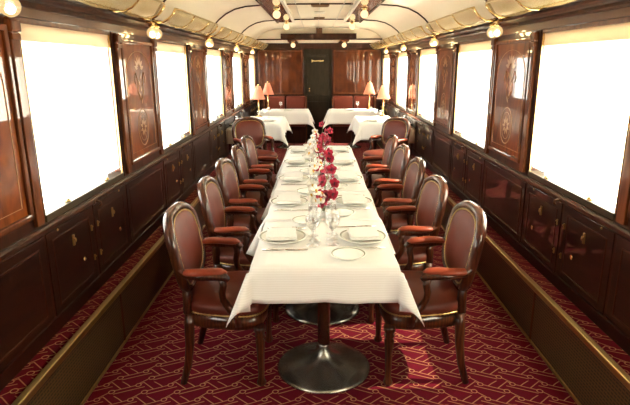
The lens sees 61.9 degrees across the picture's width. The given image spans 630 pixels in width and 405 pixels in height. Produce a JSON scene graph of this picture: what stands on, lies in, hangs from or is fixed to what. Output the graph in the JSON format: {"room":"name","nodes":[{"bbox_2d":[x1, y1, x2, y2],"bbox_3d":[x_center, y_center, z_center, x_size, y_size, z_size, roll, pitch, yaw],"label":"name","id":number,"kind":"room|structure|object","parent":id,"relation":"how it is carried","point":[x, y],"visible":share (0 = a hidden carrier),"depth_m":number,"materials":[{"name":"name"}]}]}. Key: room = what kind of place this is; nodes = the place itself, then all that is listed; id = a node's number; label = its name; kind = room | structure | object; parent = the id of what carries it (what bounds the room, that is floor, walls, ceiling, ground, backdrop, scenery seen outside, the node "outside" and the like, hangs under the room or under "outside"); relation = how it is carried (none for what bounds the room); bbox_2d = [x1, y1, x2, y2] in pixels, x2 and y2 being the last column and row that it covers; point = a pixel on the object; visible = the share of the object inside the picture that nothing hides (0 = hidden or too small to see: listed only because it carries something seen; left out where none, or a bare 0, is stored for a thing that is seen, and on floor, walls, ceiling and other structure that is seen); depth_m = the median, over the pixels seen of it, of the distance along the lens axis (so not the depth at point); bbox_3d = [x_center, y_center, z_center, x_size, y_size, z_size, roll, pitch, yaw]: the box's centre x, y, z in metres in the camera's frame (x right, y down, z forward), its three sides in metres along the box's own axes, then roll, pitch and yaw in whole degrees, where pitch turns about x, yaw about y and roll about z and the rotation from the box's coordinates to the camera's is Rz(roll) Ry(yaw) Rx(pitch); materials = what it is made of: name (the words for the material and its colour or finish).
{"room":"train carriage","nodes":[
{"label":"train carriage","id":0,"kind":"room"},
{"bbox_2d":[0,0,256,370],"bbox_3d":[-1.318,-0.617,4.674,0.215,2.130,14.390,0,15,0],"label":"wall","id":1,"kind":"structure","parent":0,"point":[45,266],"depth_m":3.21,"materials":[{"name":"brown wood"}]},
{"bbox_2d":[0,0,20,16],"bbox_3d":[-1.228,-0.785,1.998,0.143,0.143,0.192,0,15,0],"label":"wall lamp","id":2,"kind":"object","parent":1,"relation":"attached to","point":[10,8],"visible":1,"depth_m":2.03,"materials":[{"name":"white glass"}]},
{"bbox_2d":[16,17,123,221],"bbox_3d":[-1.324,-0.465,2.962,0.147,1.015,1.100,0,15,0],"label":"window","id":3,"kind":"structure","parent":1,"relation":"in","point":[32,30],"depth_m":2.97,"materials":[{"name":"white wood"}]},
{"bbox_2d":[0,155,231,404],"bbox_3d":[-1.238,0.070,4.856,0.130,0.012,14.150,0,15,0],"label":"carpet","id":4,"kind":"structure","parent":1,"relation":"attached to","point":[18,384],"depth_m":2.70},
{"bbox_3d":[-1.188,-0.933,7.864,0.172,0.392,0.420,0,15,0],"label":"console","id":5,"kind":"object","parent":4,"relation":"on","visible":0},
{"bbox_2d":[226,127,233,143],"bbox_3d":[-1.189,-1.018,7.835,0.207,0.221,0.489,0,15,0],"label":"tablecloth","id":6,"kind":"object","parent":5,"relation":"on","point":[229,129],"visible":0.27,"depth_m":7.62,"materials":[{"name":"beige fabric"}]},
{"bbox_2d":[0,146,231,391],"bbox_3d":[-1.294,0.031,4.845,0.018,0.070,14.150,0,15,0],"label":"baseboard","id":7,"kind":"structure","parent":1,"relation":"attached to","point":[25,356],"depth_m":2.84,"materials":[{"name":"brown wood"}]},
{"bbox_2d":[76,0,164,19],"bbox_3d":[-1.123,-1.098,2.794,0.220,0.111,1.756,0,15,0],"label":"luggage rack","id":8,"kind":"object","parent":1,"relation":"attached to","point":[136,4],"visible":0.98,"depth_m":3.18,"materials":[{"name":"gold metal"}]},
{"bbox_2d":[146,21,161,39],"bbox_3d":[-1.225,-1.288,3.902,0.143,0.143,0.192,0,15,0],"label":"wall lamp","id":9,"kind":"object","parent":1,"relation":"attached to","point":[153,32],"visible":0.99,"depth_m":3.84,"materials":[{"name":"white glass"}]},
{"bbox_2d":[155,39,191,152],"bbox_3d":[-1.321,-0.981,4.920,0.147,1.015,1.100,0,15,0],"label":"window","id":10,"kind":"structure","parent":1,"relation":"in","point":[162,45],"depth_m":5.28,"materials":[{"name":"white glass"}]},
{"bbox_2d":[151,8,217,35],"bbox_3d":[-1.120,-1.614,4.753,0.220,0.111,1.756,0,15,0],"label":"luggage rack","id":11,"kind":"object","parent":1,"relation":"attached to","point":[168,19],"visible":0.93,"depth_m":4.46,"materials":[{"name":"gold metal"}]},
{"bbox_2d":[206,47,223,126],"bbox_3d":[-1.317,-1.498,6.878,0.147,1.015,1.100,0,15,0],"label":"window","id":12,"kind":"structure","parent":1,"relation":"in","point":[210,51],"depth_m":7.31,"materials":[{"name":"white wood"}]},
{"bbox_2d":[207,27,243,42],"bbox_3d":[-1.117,-2.131,6.711,0.220,0.111,1.756,0,15,0],"label":"luggage rack","id":13,"kind":"object","parent":1,"relation":"attached to","point":[225,28],"visible":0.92,"depth_m":6.42,"materials":[{"name":"gold metal"}]},
{"bbox_2d":[233,51,242,112],"bbox_3d":[-1.314,-2.015,8.837,0.147,1.015,1.100,0,15,0],"label":"window","id":14,"kind":"structure","parent":1,"relation":"in","point":[235,54],"depth_m":9.29,"materials":[{"name":"white glass"}]},
{"bbox_2d":[236,36,258,46],"bbox_3d":[-1.114,-2.648,8.670,0.220,0.111,1.756,0,15,0],"label":"luggage rack","id":15,"kind":"object","parent":1,"relation":"attached to","point":[244,39],"visible":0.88,"depth_m":8.38,"materials":[{"name":"gold metal"}]},
{"bbox_2d":[248,53,255,103],"bbox_3d":[-1.311,-2.532,10.795,0.147,1.015,1.100,0,15,0],"label":"window","id":16,"kind":"structure","parent":1,"relation":"in","point":[251,56],"depth_m":11.26,"materials":[{"name":"white glass"}]},
{"bbox_2d":[256,38,381,39],"bbox_3d":[0.080,-2.989,9.616,2.550,0.022,0.030,0,15,0],"label":"trim","id":17,"kind":"structure","parent":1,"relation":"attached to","point":[361,38],"depth_m":9.60,"materials":[{"name":"brown wood"}]},
{"bbox_2d":[233,19,405,41],"bbox_3d":[0.076,-2.511,7.652,2.604,0.322,0.019,0,15,0],"label":"trim","id":18,"kind":"structure","parent":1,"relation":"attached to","point":[294,19],"depth_m":7.61,"materials":[{"name":"brown wood"}]},
{"bbox_2d":[255,43,381,114],"bbox_3d":[0.086,-2.453,11.551,2.760,2.160,0.150,0,15,0],"label":"wall","id":19,"kind":"structure","parent":0,"point":[279,64],"depth_m":11.37,"materials":[{"name":"brown wood"}]},
{"bbox_2d":[302,47,333,139],"bbox_3d":[0.066,-2.367,11.530,0.700,2.005,0.085,0,15,0],"label":"door","id":20,"kind":"structure","parent":19,"relation":"in","point":[317,76],"depth_m":11.45,"materials":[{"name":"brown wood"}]},
{"bbox_2d":[89,0,557,44],"bbox_3d":[0.071,-1.685,4.380,3.040,0.365,14.370,0,15,0],"label":"ceiling","id":21,"kind":"structure","parent":0,"point":[401,19],"depth_m":6.14,"materials":[{"name":"beige paint"}]},
{"bbox_2d":[255,0,294,22],"bbox_3d":[-0.438,-1.310,2.613,0.260,0.045,10.520,0,15,0],"label":"trim","id":22,"kind":"structure","parent":21,"relation":"attached to","point":[267,5],"depth_m":5.77,"materials":[{"name":"brown wood"}]},
{"bbox_2d":[281,28,356,38],"bbox_3d":[0.064,-3.080,9.560,1.380,0.190,0.080,0,15,0],"label":"trim","id":23,"kind":"structure","parent":21,"relation":"attached to","point":[318,35],"depth_m":9.53,"materials":[{"name":"brown wood"}]},
{"bbox_2d":[206,3,438,32],"bbox_3d":[0.073,-1.996,5.699,2.604,0.322,0.019,0,15,0],"label":"trim","id":24,"kind":"structure","parent":21,"relation":"attached to","point":[286,3],"depth_m":5.66,"materials":[{"name":"brown wood"}]},
{"bbox_2d":[343,0,384,22],"bbox_3d":[0.535,-1.313,2.610,0.260,0.045,10.520,0,15,0],"label":"trim","id":25,"kind":"structure","parent":21,"relation":"attached to","point":[353,15],"depth_m":5.80,"materials":[{"name":"brown wood"}]},
{"bbox_2d":[84,140,576,404],"bbox_3d":[0.079,0.457,4.955,3.100,0.100,14.550,0,15,0],"label":"floor","id":26,"kind":"structure","parent":0,"point":[503,367],"depth_m":2.99,"materials":[{"name":"carpet"}]},
{"bbox_2d":[11,158,233,404],"bbox_3d":[-1.167,0.231,4.898,0.034,0.374,14.150,0,15,0],"label":"partition","id":27,"kind":"object","parent":26,"relation":"on","point":[71,376],"visible":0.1,"depth_m":2.88,"materials":[{"name":"brown metal"}]},
{"bbox_2d":[162,201,272,385],"bbox_3d":[-0.512,0.468,2.906,0.541,0.938,0.562,0,15,0],"label":"leather armchair","id":28,"kind":"object","parent":26,"relation":"on","point":[209,295],"visible":0.91,"depth_m":2.73,"materials":[{"name":"brown leather"}]},
{"bbox_2d":[197,176,279,322],"bbox_3d":[-0.493,0.289,3.582,0.541,0.938,0.562,-1,15,-2],"label":"leather armchair","id":29,"kind":"object","parent":26,"relation":"on","point":[214,211],"visible":0.66,"depth_m":3.39,"materials":[{"name":"brown leather"}]},
{"bbox_2d":[215,157,266,233],"bbox_3d":[-0.504,0.108,4.270,0.541,0.938,0.562,0,15,1],"label":"leather armchair","id":30,"kind":"object","parent":26,"relation":"on","point":[227,178],"visible":0.54,"depth_m":4.10,"materials":[{"name":"brown leather"}]},
{"bbox_2d":[231,145,272,207],"bbox_3d":[-0.497,-0.070,4.946,0.541,0.938,0.562,-1,15,-2],"label":"leather armchair","id":31,"kind":"object","parent":26,"relation":"on","point":[238,155],"visible":0.47,"depth_m":4.77,"materials":[{"name":"brown leather"}]},
{"bbox_2d":[232,117,279,171],"bbox_3d":[-0.831,-0.701,7.341,0.562,0.938,0.541,-10,17,-32],"label":"leather armchair","id":32,"kind":"object","parent":26,"relation":"on","point":[254,127],"visible":0.59,"depth_m":7.38,"materials":[{"name":"brown leather"}]},
{"bbox_2d":[241,135,278,187],"bbox_3d":[-0.496,-0.249,5.624,0.541,0.938,0.562,0,15,2],"label":"leather armchair","id":33,"kind":"object","parent":26,"relation":"on","point":[247,142],"visible":0.5,"depth_m":5.51,"materials":[{"name":"brown leather"}]},
{"bbox_2d":[263,140,273,165],"bbox_3d":[-0.846,-1.013,8.867,0.590,0.752,1.290,0,15,0],"label":"dining table","id":34,"kind":"object","parent":26,"relation":"on","point":[265,144],"visible":0.18,"depth_m":8.86,"materials":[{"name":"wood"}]},
{"bbox_2d":[232,116,292,145],"bbox_3d":[-0.847,-1.220,8.812,0.868,0.331,1.558,0,15,0],"label":"tablecloth","id":35,"kind":"object","parent":34,"relation":"on","point":[277,129],"visible":0.56,"depth_m":8.17,"materials":[{"name":"white fabric"}]},
{"bbox_2d":[252,84,264,116],"bbox_3d":[-0.993,-1.794,9.229,0.244,0.564,0.244,0,15,0],"label":"table lamp","id":36,"kind":"object","parent":35,"relation":"on","point":[258,94],"visible":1,"depth_m":9.13,"materials":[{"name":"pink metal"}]},
{"bbox_2d":[276,133,289,148],"bbox_3d":[-0.613,-1.501,10.713,0.940,0.752,0.610,0,15,0],"label":"dining table","id":37,"kind":"object","parent":26,"relation":"on","point":[283,146],"visible":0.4,"depth_m":10.72,"materials":[{"name":"silver metal"}]},
{"bbox_2d":[260,109,314,127],"bbox_3d":[-0.614,-1.708,10.658,1.218,0.331,0.878,0,15,0],"label":"tablecloth","id":38,"kind":"object","parent":37,"relation":"on","point":[297,116],"visible":0.68,"depth_m":10.32,"materials":[{"name":"white fabric"}]},
{"bbox_2d":[263,81,273,109],"bbox_3d":[-0.955,-2.171,10.660,0.244,0.564,0.244,0,15,0],"label":"table lamp","id":39,"kind":"object","parent":38,"relation":"on","point":[267,90],"visible":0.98,"depth_m":10.57,"materials":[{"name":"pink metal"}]},
{"bbox_2d":[263,95,306,142],"bbox_3d":[-0.642,-1.808,11.412,0.940,0.990,0.470,0,15,0],"label":"banquette","id":40,"kind":"object","parent":26,"relation":"on","point":[299,131],"visible":0.52,"depth_m":11.42,"materials":[{"name":"red leather"}]},
{"bbox_2d":[266,96,284,108],"bbox_3d":[-0.868,-2.083,11.516,0.420,0.490,0.100,0,15,0],"label":"cushion","id":41,"kind":"object","parent":40,"relation":"on","point":[275,102],"depth_m":11.44,"materials":[{"name":"leather"}]},
{"bbox_2d":[286,96,305,108],"bbox_3d":[-0.418,-2.084,11.515,0.420,0.490,0.100,0,15,0],"label":"cushion","id":42,"kind":"object","parent":40,"relation":"on","point":[292,102],"depth_m":11.44,"materials":[{"name":"leather"}]},
{"bbox_2d":[285,303,359,325],"bbox_3d":[0.049,0.380,3.577,0.660,0.752,0.728,0,15,0],"label":"pedestal table","id":43,"kind":"object","parent":26,"relation":"on","point":[306,313],"visible":0.26,"depth_m":3.56,"materials":[{"name":"silver metal"}]},
{"bbox_2d":[246,191,394,255],"bbox_3d":[0.035,0.123,3.509,0.919,0.230,0.737,0,15,0],"label":"tablecloth","id":44,"kind":"object","parent":43,"relation":"on","point":[360,214],"visible":0.56,"depth_m":3.29,"materials":[{"name":"white fabric"}]},
{"bbox_2d":[270,196,308,205],"bbox_3d":[-0.171,-0.004,3.502,0.264,0.021,0.264,0,15,0],"label":"dinner plate","id":45,"kind":"object","parent":44,"relation":"on","point":[304,200],"visible":0.52,"depth_m":3.47,"materials":[{"name":"white ceramic"}]},
{"bbox_2d":[276,195,300,203],"bbox_3d":[-0.176,-0.021,3.498,0.158,0.021,0.165,-1,15,-3],"label":"folded napkin","id":46,"kind":"object","parent":45,"relation":"on","point":[281,199],"visible":1,"depth_m":3.45,"materials":[{"name":"fabric"}]},
{"bbox_2d":[327,208,354,216],"bbox_3d":[0.161,0.064,3.236,0.176,0.021,0.176,0,15,0],"label":"bread plate","id":47,"kind":"object","parent":44,"relation":"on","point":[338,212],"visible":1,"depth_m":3.26,"materials":[{"name":"white ceramic"}]},
{"bbox_2d":[334,196,372,205],"bbox_3d":[0.256,-0.007,3.504,0.264,0.021,0.264,0,15,0],"label":"dinner plate","id":48,"kind":"object","parent":44,"relation":"on","point":[338,200],"visible":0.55,"depth_m":3.48,"materials":[{"name":"white ceramic"}]},
{"bbox_2d":[342,195,366,203],"bbox_3d":[0.261,-0.023,3.500,0.158,0.021,0.165,0,15,0],"label":"folded napkin","id":49,"kind":"object","parent":48,"relation":"on","point":[347,199],"visible":1,"depth_m":3.44,"materials":[{"name":"fabric"}]},
{"bbox_3d":[0.055,0.034,3.163,0.060,0.118,0.060,0,15,0],"label":"bud vase","id":50,"kind":"object","parent":44,"relation":"on","visible":0},
{"bbox_2d":[306,179,325,211],"bbox_3d":[0.005,-0.036,3.113,0.115,0.205,0.128,-3,15,-9],"label":"orchid","id":51,"kind":"object","parent":50,"relation":"in","point":[312,184],"visible":0.94,"depth_m":3.09,"materials":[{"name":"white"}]},
{"bbox_2d":[315,168,339,211],"bbox_3d":[0.072,-0.070,3.122,0.146,0.264,0.134,0,15,0],"label":"orchid","id":52,"kind":"object","parent":50,"relation":"in","point":[332,194],"visible":0.96,"depth_m":3.12,"materials":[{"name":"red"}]},
{"bbox_2d":[277,302,369,393],"bbox_3d":[0.048,0.568,2.864,0.660,0.752,0.728,0,15,0],"label":"pedestal table","id":53,"kind":"object","parent":26,"relation":"on","point":[323,366],"visible":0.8,"depth_m":2.88,"materials":[{"name":"silver metal"}]},
{"bbox_2d":[226,220,424,326],"bbox_3d":[0.047,0.338,2.756,0.907,0.261,0.828,0,15,0],"label":"tablecloth","id":54,"kind":"object","parent":53,"relation":"on","point":[312,275],"visible":0.89,"depth_m":2.42,"materials":[{"name":"white fabric"}]},
{"bbox_2d":[258,229,306,243],"bbox_3d":[-0.172,0.182,2.793,0.264,0.021,0.264,0,15,0],"label":"dinner plate","id":55,"kind":"object","parent":54,"relation":"on","point":[301,235],"visible":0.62,"depth_m":2.76,"materials":[{"name":"white ceramic"}]},
{"bbox_2d":[266,227,296,240],"bbox_3d":[-0.177,0.166,2.789,0.158,0.021,0.165,-1,15,-3],"label":"folded napkin","id":56,"kind":"object","parent":55,"relation":"on","point":[288,233],"visible":1,"depth_m":2.74,"materials":[{"name":"fabric"}]},
{"bbox_2d":[291,215,320,224],"bbox_3d":[-0.052,0.107,3.079,0.176,0.021,0.176,0,15,0],"label":"bread plate","id":57,"kind":"object","parent":54,"relation":"on","point":[301,219],"visible":1,"depth_m":3.10,"materials":[{"name":"white ceramic"}]},
{"bbox_2d":[330,247,366,260],"bbox_3d":[0.160,0.251,2.527,0.176,0.021,0.176,0,15,0],"label":"bread plate","id":58,"kind":"object","parent":54,"relation":"on","point":[343,253],"visible":1,"depth_m":2.54,"materials":[{"name":"white ceramic"}]},
{"bbox_2d":[338,229,387,243],"bbox_3d":[0.255,0.181,2.792,0.264,0.021,0.264,0,15,0],"label":"dinner plate","id":59,"kind":"object","parent":54,"relation":"on","point":[343,234],"visible":0.52,"depth_m":2.76,"materials":[{"name":"white ceramic"}]},
{"bbox_2d":[347,227,380,239],"bbox_3d":[0.260,0.165,2.788,0.158,0.021,0.165,-1,15,-3],"label":"folded napkin","id":60,"kind":"object","parent":59,"relation":"on","point":[355,233],"visible":1,"depth_m":2.75,"materials":[{"name":"fabric"}]},
{"bbox_2d":[346,130,360,147],"bbox_3d":[0.767,-1.505,10.709,0.940,0.752,0.610,0,15,0],"label":"dining table","id":61,"kind":"object","parent":26,"relation":"on","point":[351,145],"visible":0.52,"depth_m":10.72,"materials":[{"name":"grey metal"}]},
{"bbox_2d":[323,109,379,127],"bbox_3d":[0.766,-1.713,10.654,1.218,0.331,0.878,0,15,0],"label":"tablecloth","id":62,"kind":"object","parent":61,"relation":"on","point":[333,116],"visible":0.65,"depth_m":10.32,"materials":[{"name":"white fabric"}]},
{"bbox_2d":[364,81,374,109],"bbox_3d":[1.105,-2.178,10.655,0.244,0.564,0.244,0,15,0],"label":"table lamp","id":63,"kind":"object","parent":62,"relation":"on","point":[369,89],"visible":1,"depth_m":10.56,"materials":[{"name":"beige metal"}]},
{"bbox_2d":[332,95,375,142],"bbox_3d":[0.838,-1.813,11.409,0.940,0.990,0.470,0,15,0],"label":"banquette","id":64,"kind":"object","parent":26,"relation":"on","point":[339,135],"visible":0.5,"depth_m":11.42,"materials":[{"name":"brown leather"}]},
{"bbox_2d":[333,96,352,108],"bbox_3d":[0.612,-2.088,11.512,0.420,0.490,0.100,0,15,0],"label":"cushion","id":65,"kind":"object","parent":64,"relation":"on","point":[339,102],"depth_m":11.44,"materials":[{"name":"leather"}]},
{"bbox_2d":[354,96,372,108],"bbox_3d":[1.062,-2.089,11.511,0.420,0.490,0.100,0,15,0],"label":"cushion","id":66,"kind":"object","parent":64,"relation":"on","point":[360,102],"depth_m":11.44,"materials":[{"name":"leather"}]},
{"bbox_2d":[366,140,376,164],"bbox_3d":[1.014,-1.019,8.862,0.590,0.752,1.290,0,15,0],"label":"dining table","id":67,"kind":"object","parent":26,"relation":"on","point":[374,141],"visible":0.12,"depth_m":8.85,"materials":[{"name":"brown wood"}]},
{"bbox_2d":[347,116,408,145],"bbox_3d":[1.013,-1.226,8.807,0.868,0.331,1.558,0,15,0],"label":"tablecloth","id":68,"kind":"object","parent":67,"relation":"on","point":[363,130],"visible":0.52,"depth_m":8.16,"materials":[{"name":"white fabric"}]},
{"bbox_2d":[377,84,389,116],"bbox_3d":[1.202,-1.801,9.224,0.244,0.564,0.244,0,15,0],"label":"table lamp","id":69,"kind":"object","parent":68,"relation":"on","point":[383,94],"visible":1,"depth_m":9.13,"materials":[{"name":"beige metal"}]},
{"bbox_2d":[361,134,397,188],"bbox_3d":[0.594,-0.253,5.620,0.541,0.938,0.562,0,15,2],"label":"leather armchair","id":70,"kind":"object","parent":26,"relation":"on","point":[391,142],"visible":0.49,"depth_m":5.47,"materials":[{"name":"brown leather"}]},
{"bbox_2d":[360,117,410,172],"bbox_3d":[0.986,-0.705,7.330,0.541,0.938,0.562,-11,18,-36],"label":"leather armchair","id":71,"kind":"object","parent":26,"relation":"on","point":[400,127],"visible":0.59,"depth_m":7.32,"materials":[{"name":"brown leather"}]},
{"bbox_2d":[366,144,409,207],"bbox_3d":[0.593,-0.074,4.945,0.541,0.938,0.562,-1,15,-2],"label":"leather armchair","id":72,"kind":"object","parent":26,"relation":"on","point":[398,165],"visible":0.54,"depth_m":4.80,"materials":[{"name":"brown leather"}]},
{"bbox_2d":[375,157,425,233],"bbox_3d":[0.595,0.105,4.266,0.541,0.938,0.562,0,15,1],"label":"leather armchair","id":73,"kind":"object","parent":26,"relation":"on","point":[415,170],"visible":0.57,"depth_m":4.08,"materials":[{"name":"brown leather"}]},
{"bbox_2d":[367,174,448,323],"bbox_3d":[0.589,0.285,3.581,0.541,0.938,0.562,-1,15,-2],"label":"leather armchair","id":74,"kind":"object","parent":26,"relation":"on","point":[429,210],"visible":0.56,"depth_m":3.41,"materials":[{"name":"brown leather"}]},
{"bbox_2d":[374,200,486,385],"bbox_3d":[0.613,0.464,2.904,0.541,0.938,0.562,0,15,0],"label":"leather armchair","id":75,"kind":"object","parent":26,"relation":"on","point":[439,294],"visible":0.88,"depth_m":2.73,"materials":[{"name":"brown leather"}]},
{"bbox_2d":[377,140,629,404],"bbox_3d":[1.323,0.223,4.892,0.034,0.374,14.150,0,15,0],"label":"partition","id":76,"kind":"object","parent":26,"relation":"on","point":[590,376],"visible":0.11,"depth_m":2.90,"materials":[{"name":"brown wood"}]},
{"bbox_3d":[0.050,0.191,4.291,0.660,0.752,0.728,0,15,0],"label":"pedestal table","id":77,"kind":"object","parent":26,"relation":"on","visible":0},
{"bbox_2d":[261,171,378,219],"bbox_3d":[0.040,-0.065,4.223,0.894,0.230,0.737,0,15,0],"label":"tablecloth","id":78,"kind":"object","parent":77,"relation":"on","point":[351,187],"visible":0.44,"depth_m":4.01,"materials":[{"name":"white fabric"}]},
{"bbox_2d":[277,175,309,181],"bbox_3d":[-0.170,-0.192,4.214,0.264,0.021,0.264,0,15,0],"label":"dinner plate","id":79,"kind":"object","parent":78,"relation":"on","point":[305,177],"visible":0.58,"depth_m":4.18,"materials":[{"name":"white ceramic"}]},
{"bbox_2d":[283,173,302,179],"bbox_3d":[-0.175,-0.209,4.209,0.158,0.021,0.165,0,15,0],"label":"folded napkin","id":80,"kind":"object","parent":79,"relation":"on","point":[287,176],"visible":1,"depth_m":4.16,"materials":[{"name":"fabric"}]},
{"bbox_2d":[332,174,362,180],"bbox_3d":[0.257,-0.197,4.224,0.264,0.021,0.264,0,15,0],"label":"dinner plate","id":81,"kind":"object","parent":78,"relation":"on","point":[335,175],"visible":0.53,"depth_m":4.19,"materials":[{"name":"white ceramic"}]},
{"bbox_2d":[337,173,358,178],"bbox_3d":[0.262,-0.213,4.220,0.158,0.021,0.165,-1,15,-2],"label":"folded napkin","id":82,"kind":"object","parent":81,"relation":"on","point":[340,175],"visible":1,"depth_m":4.17,"materials":[{"name":"fabric"}]},
{"bbox_3d":[0.062,-0.142,3.830,0.060,0.118,0.060,0,15,0],"label":"bud vase","id":83,"kind":"object","parent":78,"relation":"on","visible":0},
{"bbox_2d":[308,157,323,178],"bbox_3d":[0.013,-0.216,3.781,0.118,0.211,0.139,0,15,0],"label":"orchid","id":84,"kind":"object","parent":83,"relation":"in","point":[314,165],"visible":0.8,"depth_m":3.75,"materials":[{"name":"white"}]},
{"bbox_2d":[313,148,336,181],"bbox_3d":[0.068,-0.252,3.781,0.180,0.280,0.130,0,15,0],"label":"orchid","id":85,"kind":"object","parent":83,"relation":"in","point":[330,169],"visible":0.69,"depth_m":3.77,"materials":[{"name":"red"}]},
{"bbox_3d":[0.057,-0.318,4.498,0.060,0.118,0.060,0,15,0],"label":"bud vase","id":86,"kind":"object","parent":78,"relation":"on","visible":0},
{"bbox_2d":[305,139,323,159],"bbox_3d":[-0.008,-0.407,4.441,0.153,0.244,0.107,6,16,23],"label":"orchid","id":87,"kind":"object","parent":86,"relation":"in","point":[310,152],"visible":0.94,"depth_m":4.43,"materials":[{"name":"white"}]},
{"bbox_2d":[314,133,332,163],"bbox_3d":[0.070,-0.436,4.439,0.163,0.300,0.129,0,15,0],"label":"orchid","id":88,"kind":"object","parent":86,"relation":"in","point":[322,136],"visible":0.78,"depth_m":4.44,"materials":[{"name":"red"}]},
{"bbox_3d":[0.052,0.003,5.004,0.660,0.752,0.728,0,15,0],"label":"pedestal table","id":89,"kind":"object","parent":26,"relation":"on","visible":0},
{"bbox_2d":[271,157,363,194],"bbox_3d":[0.041,-0.252,4.937,0.874,0.232,0.737,0,15,0],"label":"tablecloth","id":90,"kind":"object","parent":89,"relation":"on","point":[355,167],"visible":0.34,"depth_m":4.72,"materials":[{"name":"white fabric"}]},
{"bbox_2d":[283,159,310,163],"bbox_3d":[-0.169,-0.382,4.934,0.264,0.021,0.264,0,15,0],"label":"dinner plate","id":91,"kind":"object","parent":90,"relation":"on","point":[286,160],"visible":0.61,"depth_m":4.90,"materials":[{"name":"white ceramic"}]},
{"bbox_2d":[288,157,304,162],"bbox_3d":[-0.174,-0.399,4.929,0.158,0.021,0.165,-1,15,-2],"label":"folded napkin","id":92,"kind":"object","parent":91,"relation":"on","point":[300,159],"visible":1,"depth_m":4.85,"materials":[{"name":"fabric"}]},
{"bbox_3d":[0.062,-0.494,5.165,0.060,0.118,0.060,0,15,0],"label":"bud vase","id":93,"kind":"object","parent":90,"relation":"on","visible":0},
{"bbox_2d":[314,121,332,149],"bbox_3d":[0.076,-0.626,5.105,0.204,0.327,0.120,0,15,0],"label":"orchid","id":94,"kind":"object","parent":93,"relation":"in","point":[329,129],"visible":0.52,"depth_m":5.10,"materials":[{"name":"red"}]},
{"bbox_3d":[0.053,-0.185,5.718,0.660,0.752,0.728,0,15,0],"label":"pedestal table","id":95,"kind":"object","parent":26,"relation":"on","visible":0},
{"bbox_2d":[276,146,359,177],"bbox_3d":[0.051,-0.439,5.698,0.909,0.261,0.829,0,15,0],"label":"tablecloth","id":96,"kind":"object","parent":95,"relation":"on","point":[289,153],"visible":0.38,"depth_m":5.39,"materials":[{"name":"white fabric"}]},
{"bbox_2d":[380,0,629,337],"bbox_3d":[1.467,-0.626,4.667,0.215,2.130,14.390,0,15,0],"label":"wall","id":97,"kind":"structure","parent":0,"point":[588,250],"depth_m":3.64,"materials":[{"name":"brown wood"}]},
{"bbox_2d":[383,53,389,102],"bbox_3d":[1.479,-2.541,10.788,0.147,1.015,1.100,0,15,0],"label":"window","id":98,"kind":"structure","parent":97,"relation":"in","point":[386,56],"depth_m":10.90,"materials":[{"name":"white glass"}]},
{"bbox_2d":[380,35,405,46],"bbox_3d":[1.270,-2.656,8.664,0.220,0.111,1.756,0,15,0],"label":"luggage rack","id":99,"kind":"object","parent":97,"relation":"attached to","point":[391,39],"visible":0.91,"depth_m":8.37,"materials":[{"name":"gold metal"}]},
{"bbox_2d":[396,50,407,111],"bbox_3d":[1.475,-2.024,8.830,0.147,1.015,1.100,0,15,0],"label":"window","id":100,"kind":"structure","parent":97,"relation":"in","point":[402,55],"depth_m":8.94,"materials":[{"name":"white glass"}]},
{"bbox_2d":[397,26,434,41],"bbox_3d":[1.267,-2.139,6.705,0.220,0.111,1.756,0,15,0],"label":"luggage rack","id":101,"kind":"object","parent":97,"relation":"attached to","point":[417,27],"visible":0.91,"depth_m":6.42,"materials":[{"name":"gold metal"}]},
{"bbox_2d":[417,46,436,125],"bbox_3d":[1.472,-1.507,6.872,0.147,1.015,1.100,0,15,0],"label":"window","id":102,"kind":"structure","parent":97,"relation":"in","point":[427,70],"depth_m":6.91,"materials":[{"name":"white glass"}]},
{"bbox_2d":[426,7,498,34],"bbox_3d":[1.264,-1.622,4.747,0.220,0.111,1.756,0,15,0],"label":"luggage rack","id":103,"kind":"object","parent":97,"relation":"attached to","point":[476,13],"visible":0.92,"depth_m":4.46,"materials":[{"name":"gold metal"}]},
{"bbox_2d":[453,38,492,152],"bbox_3d":[1.469,-0.990,4.913,0.147,1.015,1.100,0,15,0],"label":"window","id":104,"kind":"structure","parent":97,"relation":"in","point":[474,56],"depth_m":4.89,"materials":[{"name":"white glass"}]},
{"bbox_2d":[487,19,503,37],"bbox_3d":[1.366,-1.296,3.896,0.143,0.143,0.192,0,15,0],"label":"wall lamp","id":105,"kind":"object","parent":97,"relation":"attached to","point":[495,30],"visible":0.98,"depth_m":3.84,"materials":[{"name":"white glass"}]},
{"bbox_2d":[409,146,629,355],"bbox_3d":[1.448,0.022,4.838,0.018,0.070,14.150,0,15,0],"label":"baseboard","id":106,"kind":"structure","parent":97,"relation":"attached to","point":[622,340],"depth_m":3.11,"materials":[{"name":"brown wood"}]},
{"bbox_2d":[410,154,629,375],"bbox_3d":[1.392,0.062,4.849,0.130,0.012,14.150,0,15,0],"label":"carpet","id":107,"kind":"structure","parent":97,"relation":"attached to","point":[605,342],"depth_m":2.93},
{"bbox_2d":[485,0,575,18],"bbox_3d":[1.260,-1.105,2.788,0.220,0.111,1.756,0,15,0],"label":"luggage rack","id":108,"kind":"object","parent":97,"relation":"attached to","point":[517,2],"visible":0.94,"depth_m":3.21,"materials":[{"name":"gold metal"}]},
{"bbox_2d":[528,17,629,220],"bbox_3d":[1.466,-0.474,2.955,0.147,1.015,1.100,0,15,0],"label":"window","id":109,"kind":"structure","parent":97,"relation":"in","point":[581,121],"depth_m":2.86,"materials":[{"name":"white glass"}]},
{"label":"outside","id":110,"kind":"structure","parent":0,"visible":0},
{"bbox_2d":[31,111,614,208],"bbox_3d":[0.085,1.727,5.627,60.000,0.200,60.000,0,15,0],"label":"ground","id":111,"kind":"structure","parent":110,"point":[69,145],"depth_m":19.32,"materials":[{"name":"white"}]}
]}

